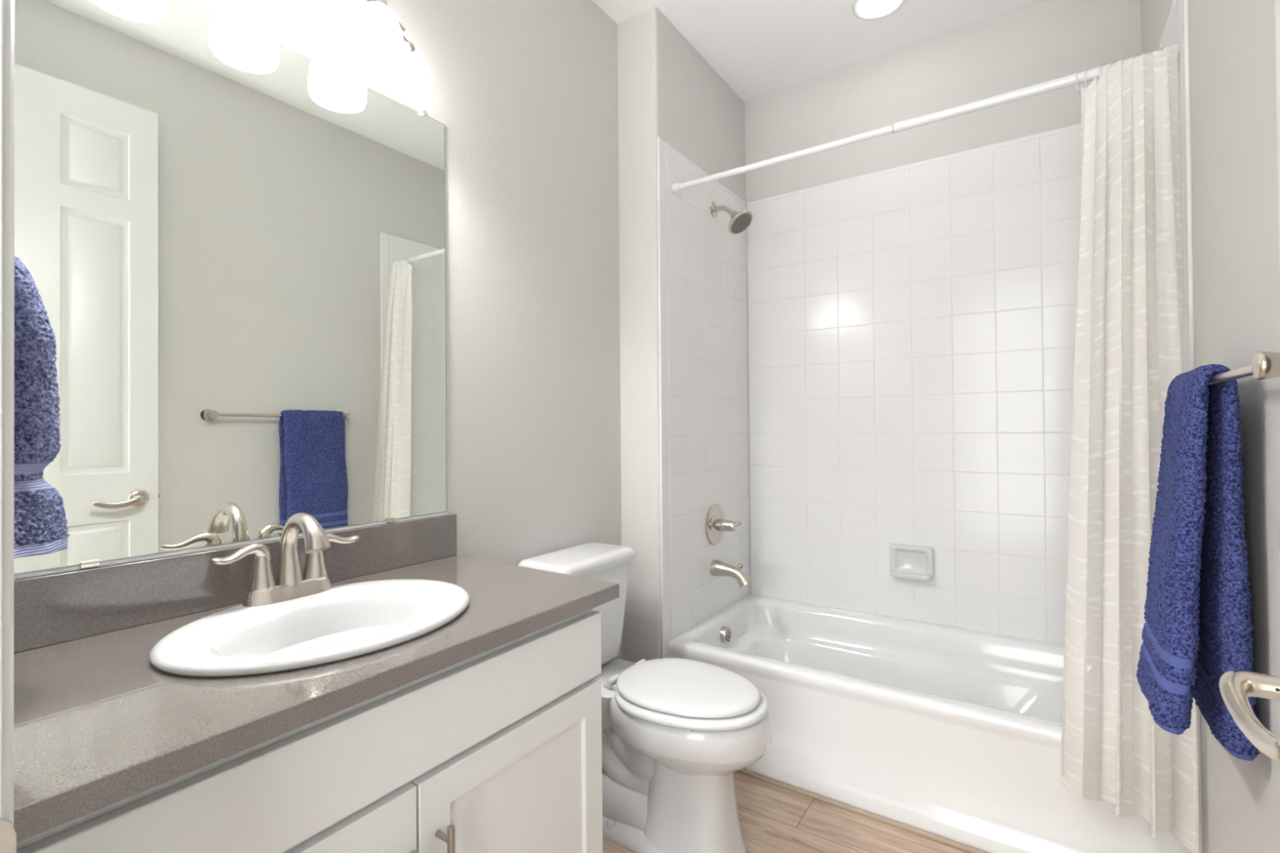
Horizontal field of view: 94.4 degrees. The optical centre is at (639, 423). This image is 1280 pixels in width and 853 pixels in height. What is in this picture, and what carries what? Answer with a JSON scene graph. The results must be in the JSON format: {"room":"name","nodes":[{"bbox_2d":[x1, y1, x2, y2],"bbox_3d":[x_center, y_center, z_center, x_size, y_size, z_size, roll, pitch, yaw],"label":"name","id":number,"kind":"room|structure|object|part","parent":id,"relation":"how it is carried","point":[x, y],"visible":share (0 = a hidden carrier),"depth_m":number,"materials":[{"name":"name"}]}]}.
{"room":"bathroom","nodes":[
{"label":"bathroom","id":0,"kind":"room"},
{"bbox_2d":[197,0,746,662],"bbox_3d":[-0.326,-0.183,1.921,0.280,2.827,2.832,-1,-1,34],"label":"wall","id":1,"kind":"structure","parent":0,"point":[553,113],"depth_m":2.04,"materials":[{"name":"white paint"}]},
{"bbox_2d":[13,0,447,575],"bbox_3d":[-0.814,-0.303,1.263,0.014,1.110,0.964,-1,-1,34],"label":"wall mirror","id":2,"kind":"object","parent":1,"relation":"attached to","point":[231,242],"visible":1,"depth_m":1.20,"materials":[{"name":"clear glass"}]},
{"bbox_2d":[13,512,447,579],"bbox_3d":[-0.812,0.251,1.260,0.007,0.005,0.964,-1,-1,34],"label":"trim","id":3,"kind":"structure","parent":1,"relation":"attached to","point":[140,558],"depth_m":1.16,"materials":[{"name":"white"}]},
{"bbox_2d":[13,513,457,653],"bbox_3d":[-0.803,0.312,1.259,0.019,0.115,1.000,-1,-1,34],"label":"backsplash","id":4,"kind":"structure","parent":1,"relation":"attached to","point":[55,608],"depth_m":1.12,"materials":[{"name":"grey stone"}]},
{"bbox_2d":[245,0,320,45],"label":"vanity light","id":5,"kind":"object","parent":1,"relation":"attached to","point":[292,22],"depth_m":1.26,"materials":[{"name":"white glass"}]},
{"bbox_3d":[-0.738,-0.903,1.229,0.134,0.162,0.134,-1,-1,34],"label":"lamp shade","id":6,"kind":"part","parent":5,"relation":"part of","materials":[{"name":"white glass"}]},
{"bbox_2d":[347,0,414,90],"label":"vanity light","id":7,"kind":"object","parent":1,"relation":"attached to","point":[377,55],"depth_m":1.37,"materials":[{"name":"white glass"}]},
{"bbox_3d":[-0.619,-0.903,1.404,0.134,0.162,0.134,-1,-1,34],"label":"lamp shade","id":8,"kind":"part","parent":7,"relation":"part of","materials":[{"name":"white glass"}]},
{"bbox_2d":[657,136,670,657],"bbox_3d":[0.092,0.068,2.274,0.009,2.325,0.051,-1,-1,34],"label":"trim","id":9,"kind":"structure","parent":1,"relation":"attached to","point":[661,176],"depth_m":2.27,"materials":[{"name":"white tile"}]},
{"bbox_2d":[665,142,746,205],"bbox_3d":[0.311,-1.083,2.622,0.009,0.020,0.762,-1,-1,34],"label":"trim","id":10,"kind":"structure","parent":1,"relation":"attached to","point":[667,145],"depth_m":2.53,"materials":[{"name":"white tile"}]},
{"bbox_2d":[665,146,750,639],"bbox_3d":[0.319,-0.114,2.613,0.009,1.920,0.762,-1,-1,34],"label":"tiled wall","id":11,"kind":"structure","parent":1,"relation":"attached to","point":[707,300],"depth_m":2.54,"materials":[{"name":"white tile"}]},
{"bbox_2d":[705,503,741,545],"bbox_3d":[0.378,0.446,2.576,0.120,0.182,0.182,-1,-1,34],"label":"shower valve","id":12,"kind":"object","parent":11,"relation":"attached to","point":[716,524],"visible":1,"depth_m":2.57,"materials":[{"name":"silver metal"}]},
{"bbox_3d":[0.413,0.440,2.563,0.051,0.035,0.028,0,-1,2],"label":"lever","id":13,"kind":"part","parent":12,"relation":"part of","materials":[{"name":"silver metal"}]},
{"bbox_2d":[710,559,751,587],"bbox_3d":[0.398,0.649,2.550,0.178,0.105,0.072,-1,-1,34],"label":"tub spout","id":14,"kind":"object","parent":11,"relation":"attached to","point":[717,568],"visible":1,"depth_m":2.54,"materials":[{"name":"silver metal"}]},
{"bbox_3d":[0.428,0.620,2.530,0.027,0.036,0.027,-1,-1,34],"label":"diverter knob","id":15,"kind":"part","parent":14,"relation":"part of","materials":[{"name":"silver metal"}]},
{"bbox_2d":[710,202,752,235],"bbox_3d":[0.398,-0.902,2.577,0.183,0.159,0.119,-1,-1,34],"label":"shower","id":16,"kind":"object","parent":11,"relation":"attached to","point":[740,221],"visible":1,"depth_m":2.56,"materials":[{"name":"silver metal"}]},
{"bbox_3d":[0.369,-0.930,2.604,0.102,0.057,0.021,-1,-1,34],"label":"arm","id":17,"kind":"part","parent":16,"relation":"part of","materials":[{"name":"silver metal"}]},
{"bbox_2d":[671,42,1179,193],"bbox_3d":[0.752,-0.939,1.929,1.495,0.039,0.039,-1,-1,34],"label":"shower curtain rod","id":18,"kind":"object","parent":11,"relation":"attached to","point":[1069,80],"visible":0.84,"depth_m":1.82,"materials":[{"name":"white plastic"}]},
{"bbox_2d":[1075,71,1079,93],"bbox_3d":[1.201,-0.933,1.625,0.041,0.061,0.003,0,-1,-44],"label":"curtain ring","id":19,"kind":"object","parent":18,"relation":"hanging from","point":[1078,89],"visible":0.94,"depth_m":1.62,"materials":[{"name":"white plastic"}]},
{"bbox_2d":[1084,68,1088,88],"bbox_3d":[1.216,-0.933,1.614,0.041,0.061,0.003,0,-1,-44],"label":"curtain ring","id":20,"kind":"object","parent":18,"relation":"hanging from","point":[1086,69],"visible":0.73,"depth_m":1.60,"materials":[{"name":"white plastic"}]},
{"bbox_2d":[1098,64,1102,78],"bbox_3d":[1.242,-0.933,1.597,0.041,0.061,0.003,0,-1,-44],"label":"curtain ring","id":21,"kind":"object","parent":18,"relation":"hanging from","point":[1100,65],"visible":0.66,"depth_m":1.58,"materials":[{"name":"white plastic"}]},
{"bbox_2d":[1061,46,1199,852],"bbox_3d":[1.213,0.025,1.501,0.265,1.953,0.158,-1,-1,34],"label":"shower curtain","id":22,"kind":"object","parent":18,"relation":"hanging from","point":[1129,337],"visible":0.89,"depth_m":1.50,"materials":[{"name":"white fabric"}]},
{"bbox_2d":[602,771,970,852],"bbox_3d":[-0.067,1.244,0.840,1.888,0.050,4.322,-1,-1,34],"label":"floor","id":23,"kind":"structure","parent":0,"point":[773,818],"depth_m":1.78,"materials":[{"name":"brown wood"}]},
{"bbox_2d":[16,608,602,852],"bbox_3d":[-0.568,0.812,1.073,0.603,0.826,0.957,-1,-1,34],"label":"vanity cabinet","id":24,"kind":"object","parent":23,"relation":"on","point":[498,749],"visible":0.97,"depth_m":0.94,"materials":[{"name":"white paint"}]},
{"bbox_2d":[13,555,619,843],"bbox_3d":[-0.569,0.382,1.098,0.585,0.032,0.998,-1,-1,34],"label":"countertop","id":25,"kind":"structure","parent":24,"relation":"on","point":[97,726],"depth_m":0.81,"materials":[{"name":"grey stone"}]},
{"bbox_2d":[210,512,359,606],"bbox_3d":[-0.702,0.264,1.196,0.193,0.172,0.216,0,-1,-7],"label":"centerset faucet","id":26,"kind":"object","parent":25,"relation":"on","point":[289,583],"visible":1,"depth_m":1.17,"materials":[{"name":"silver metal"}]},
{"bbox_3d":[-0.757,0.252,1.127,0.027,0.039,0.107,-1,-1,27],"label":"lever","id":27,"kind":"part","parent":26,"relation":"part of","materials":[{"name":"silver metal"}]},
{"bbox_3d":[-0.668,0.253,1.173,0.158,0.150,0.051,-1,-1,34],"label":"spout","id":28,"kind":"part","parent":26,"relation":"part of","materials":[{"name":"silver metal"}]},
{"bbox_3d":[-0.658,0.253,1.273,0.027,0.039,0.107,-1,-1,41],"label":"lever","id":29,"kind":"part","parent":26,"relation":"part of","materials":[{"name":"silver metal"}]},
{"bbox_2d":[148,578,470,676],"bbox_3d":[-0.566,0.418,1.090,0.427,0.141,0.526,-1,-1,34],"label":"oval sink","id":30,"kind":"object","parent":25,"relation":"in","point":[343,621],"visible":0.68,"depth_m":1.09,"materials":[{"name":"white ceramic"}]},
{"bbox_3d":[-0.486,0.841,0.745,0.020,0.540,0.462,-1,-1,34],"label":"door","id":31,"kind":"part","parent":24,"relation":"part of","materials":[{"name":"white paint"}]},
{"bbox_3d":[-0.350,0.711,0.896,0.041,0.135,0.012,-1,-1,34],"label":"bar pull","id":32,"kind":"part","parent":24,"relation":"part of","materials":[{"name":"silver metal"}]},
{"bbox_3d":[-0.312,0.711,0.951,0.041,0.135,0.012,-1,-1,34],"label":"bar pull","id":33,"kind":"part","parent":24,"relation":"part of","materials":[{"name":"silver metal"}]},
{"bbox_3d":[-0.223,0.843,1.133,0.020,0.540,0.468,-1,-1,34],"label":"door","id":34,"kind":"part","parent":24,"relation":"part of","materials":[{"name":"white paint"}]},
{"bbox_2d":[517,542,771,852],"bbox_3d":[0.029,0.850,1.801,0.759,0.849,0.392,-1,-1,34],"label":"toilet","id":35,"kind":"object","parent":23,"relation":"on","point":[676,732],"visible":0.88,"depth_m":1.67,"materials":[{"name":"white ceramic"}]},
{"bbox_3d":[-0.199,0.451,1.955,0.214,0.046,0.386,-1,-1,34],"label":"tank lid","id":36,"kind":"part","parent":35,"relation":"part of","materials":[{"name":"white ceramic"}]},
{"bbox_3d":[-0.200,0.639,1.955,0.190,0.328,0.356,-1,-1,34],"label":"tank","id":37,"kind":"part","parent":35,"relation":"part of","materials":[{"name":"white ceramic"}]},
{"bbox_3d":[0.139,0.767,1.734,0.430,0.022,0.339,-1,-1,34],"label":"seat lid","id":38,"kind":"part","parent":35,"relation":"part of","materials":[{"name":"white plastic"}]},
{"bbox_3d":[0.150,0.791,1.726,0.448,0.020,0.376,-1,-1,34],"label":"seat","id":39,"kind":"part","parent":35,"relation":"part of","materials":[{"name":"white plastic"}]},
{"bbox_2d":[667,594,1194,852],"bbox_3d":[0.943,1.026,2.169,1.499,0.393,0.788,-1,-1,34],"label":"bathtub","id":40,"kind":"object","parent":23,"relation":"on","point":[953,733],"visible":0.67,"depth_m":1.91,"materials":[{"name":"white ceramic"}]},
{"bbox_2d":[735,768,988,852],"bbox_3d":[0.715,1.215,1.837,1.494,0.012,0.013,-1,-1,34],"label":"trim","id":41,"kind":"structure","parent":40,"relation":"attached to","point":[967,848],"depth_m":1.84,"materials":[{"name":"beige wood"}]},
{"bbox_2d":[592,0,1046,102],"bbox_3d":[-0.091,-1.638,0.866,1.888,0.060,4.322,-1,-1,34],"label":"ceiling","id":42,"kind":"structure","parent":0,"point":[760,48],"depth_m":2.41,"materials":[{"name":"white paint"}]},
{"bbox_2d":[852,0,904,19],"bbox_3d":[0.908,-1.600,2.255,0.190,0.007,0.190,-1,-1,34],"label":"recessed light","id":43,"kind":"object","parent":42,"relation":"in","point":[861,9],"visible":1,"depth_m":2.28,"materials":[{"name":"white plastic"}]},
{"bbox_2d":[745,0,1141,594],"bbox_3d":[1.185,-0.190,2.552,1.512,2.827,0.090,-1,-1,34],"label":"wall","id":44,"kind":"structure","parent":0,"point":[1047,40],"depth_m":2.46,"materials":[{"name":"white paint"}]},
{"bbox_2d":[746,128,1080,644],"bbox_3d":[1.155,-0.122,2.509,1.492,1.920,0.009,-1,-1,34],"label":"tiled wall","id":45,"kind":"structure","parent":44,"relation":"attached to","point":[912,331],"depth_m":2.48,"materials":[{"name":"white tile"}]},
{"bbox_2d":[889,543,934,581],"bbox_3d":[1.136,0.585,2.485,0.170,0.136,0.068,-1,-1,34],"label":"soap dish","id":46,"kind":"object","parent":45,"relation":"attached to","point":[913,562],"visible":1,"depth_m":2.49,"materials":[{"name":"white ceramic"}]},
{"bbox_2d":[889,570,932,581],"bbox_3d":[1.136,0.639,2.485,0.160,0.026,0.068,-1,-1,34],"label":"tray","id":47,"kind":"object","parent":46,"relation":"on","point":[921,575],"depth_m":2.46,"materials":[{"name":"white ceramic"}]},
{"bbox_2d":[746,123,1080,206],"bbox_3d":[1.150,-1.091,2.518,1.496,0.020,0.009,-1,-1,34],"label":"trim","id":48,"kind":"structure","parent":44,"relation":"attached to","point":[1076,126],"depth_m":2.48,"materials":[{"name":"white tile"}]},
{"bbox_2d":[1140,0,1279,852],"bbox_3d":[0.662,-0.205,0.350,0.096,2.827,4.322,-1,-1,34],"label":"wall","id":49,"kind":"structure","parent":0,"point":[1233,42],"depth_m":1.08,"materials":[{"name":"white paint"}]},
{"bbox_2d":[1158,0,1176,50],"bbox_3d":[1.562,-1.101,1.786,0.009,0.020,0.740,-1,-1,34],"label":"trim","id":50,"kind":"structure","parent":49,"relation":"attached to","point":[1174,1],"depth_m":1.63,"materials":[{"name":"white tile"}]},
{"bbox_2d":[1160,0,1186,373],"bbox_3d":[1.569,-0.132,1.778,0.009,1.920,0.740,-1,-1,34],"label":"tiled wall","id":51,"kind":"structure","parent":49,"relation":"attached to","point":[1173,33],"depth_m":1.50,"materials":[{"name":"white"}]},
{"bbox_2d":[1180,0,1203,852],"bbox_3d":[1.349,0.050,1.449,0.009,2.325,0.049,-1,-1,34],"label":"trim","id":52,"kind":"structure","parent":49,"relation":"attached to","point":[1184,13],"depth_m":1.44,"materials":[{"name":"white wood"}]},
{"bbox_2d":[1208,351,1279,386],"bbox_3d":[1.008,-0.075,1.010,0.075,0.054,0.661,-1,-1,34],"label":"towel bar","id":53,"kind":"object","parent":49,"relation":"attached to","point":[1265,365],"visible":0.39,"depth_m":0.77,"materials":[{"name":"silver metal"}]},
{"bbox_2d":[1135,364,1259,760],"bbox_3d":[1.048,0.229,1.136,0.143,0.667,0.302,-1,-1,34],"label":"bath towel","id":54,"kind":"object","parent":53,"relation":"hanging from","point":[1197,628],"visible":0.96,"depth_m":1.03,"materials":[{"name":"blue fabric"}]},
{"bbox_3d":[0.990,-0.074,1.022,0.015,0.015,0.607,-1,-1,34],"label":"rod","id":55,"kind":"part","parent":53,"relation":"part of","materials":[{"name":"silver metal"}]},
{"bbox_3d":[0.838,-0.076,0.758,0.075,0.054,0.054,-1,-1,34],"label":"post","id":56,"kind":"part","parent":53,"relation":"part of","materials":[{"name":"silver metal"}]},
{"bbox_3d":[-0.433,-0.196,0.328,1.692,2.827,0.125,-1,-1,34],"label":"wall","id":57,"kind":"structure","parent":0,"visible":0},
{"bbox_2d":[0,0,3,818],"bbox_3d":[-0.500,-0.059,0.366,0.022,2.555,0.144,-1,-1,34],"label":"trim","id":58,"kind":"structure","parent":57,"relation":"attached to","point":[1,1],"depth_m":0.42,"materials":[{"name":"white"}]},
{"bbox_2d":[0,817,16,852],"bbox_3d":[-0.457,0.304,0.401,0.001,0.056,0.048,-1,-1,34],"label":"strike plate","id":59,"kind":"object","parent":57,"relation":"attached to","point":[7,832],"visible":1,"depth_m":0.42,"materials":[{"name":"silver metal"}]},
{"bbox_2d":[2,0,14,826],"bbox_3d":[-0.477,-0.089,0.443,0.062,2.615,0.017,-1,-1,34],"label":"trim","id":60,"kind":"structure","parent":57,"relation":"attached to","point":[8,5],"depth_m":0.42,"materials":[{"name":"white"}]},
{"bbox_2d":[1218,0,1279,762],"bbox_3d":[0.438,-0.051,0.304,0.101,2.498,0.810,-1,-1,34],"label":"door","id":61,"kind":"structure","parent":57,"relation":"in","point":[1236,686],"depth_m":0.57,"materials":[{"name":"white"}]},
{"bbox_3d":[0.569,0.268,0.530,0.056,0.043,0.162,-1,-1,34],"label":"lever","id":62,"kind":"part","parent":61,"relation":"part of","materials":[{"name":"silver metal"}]},
{"bbox_3d":[-0.875,-0.231,0.738,0.159,0.180,0.055,-1,-1,34],"label":"towel ring","id":63,"kind":"object","parent":57,"relation":"attached to","visible":0},
{"bbox_2d":[13,256,69,558],"bbox_3d":[-0.880,-0.020,0.799,0.283,0.420,0.150,-1,-1,34],"label":"hand towel","id":64,"kind":"object","parent":63,"relation":"hanging from","point":[40,522],"visible":0.64,"depth_m":0.79,"materials":[{"name":"blue fabric"}]}
]}

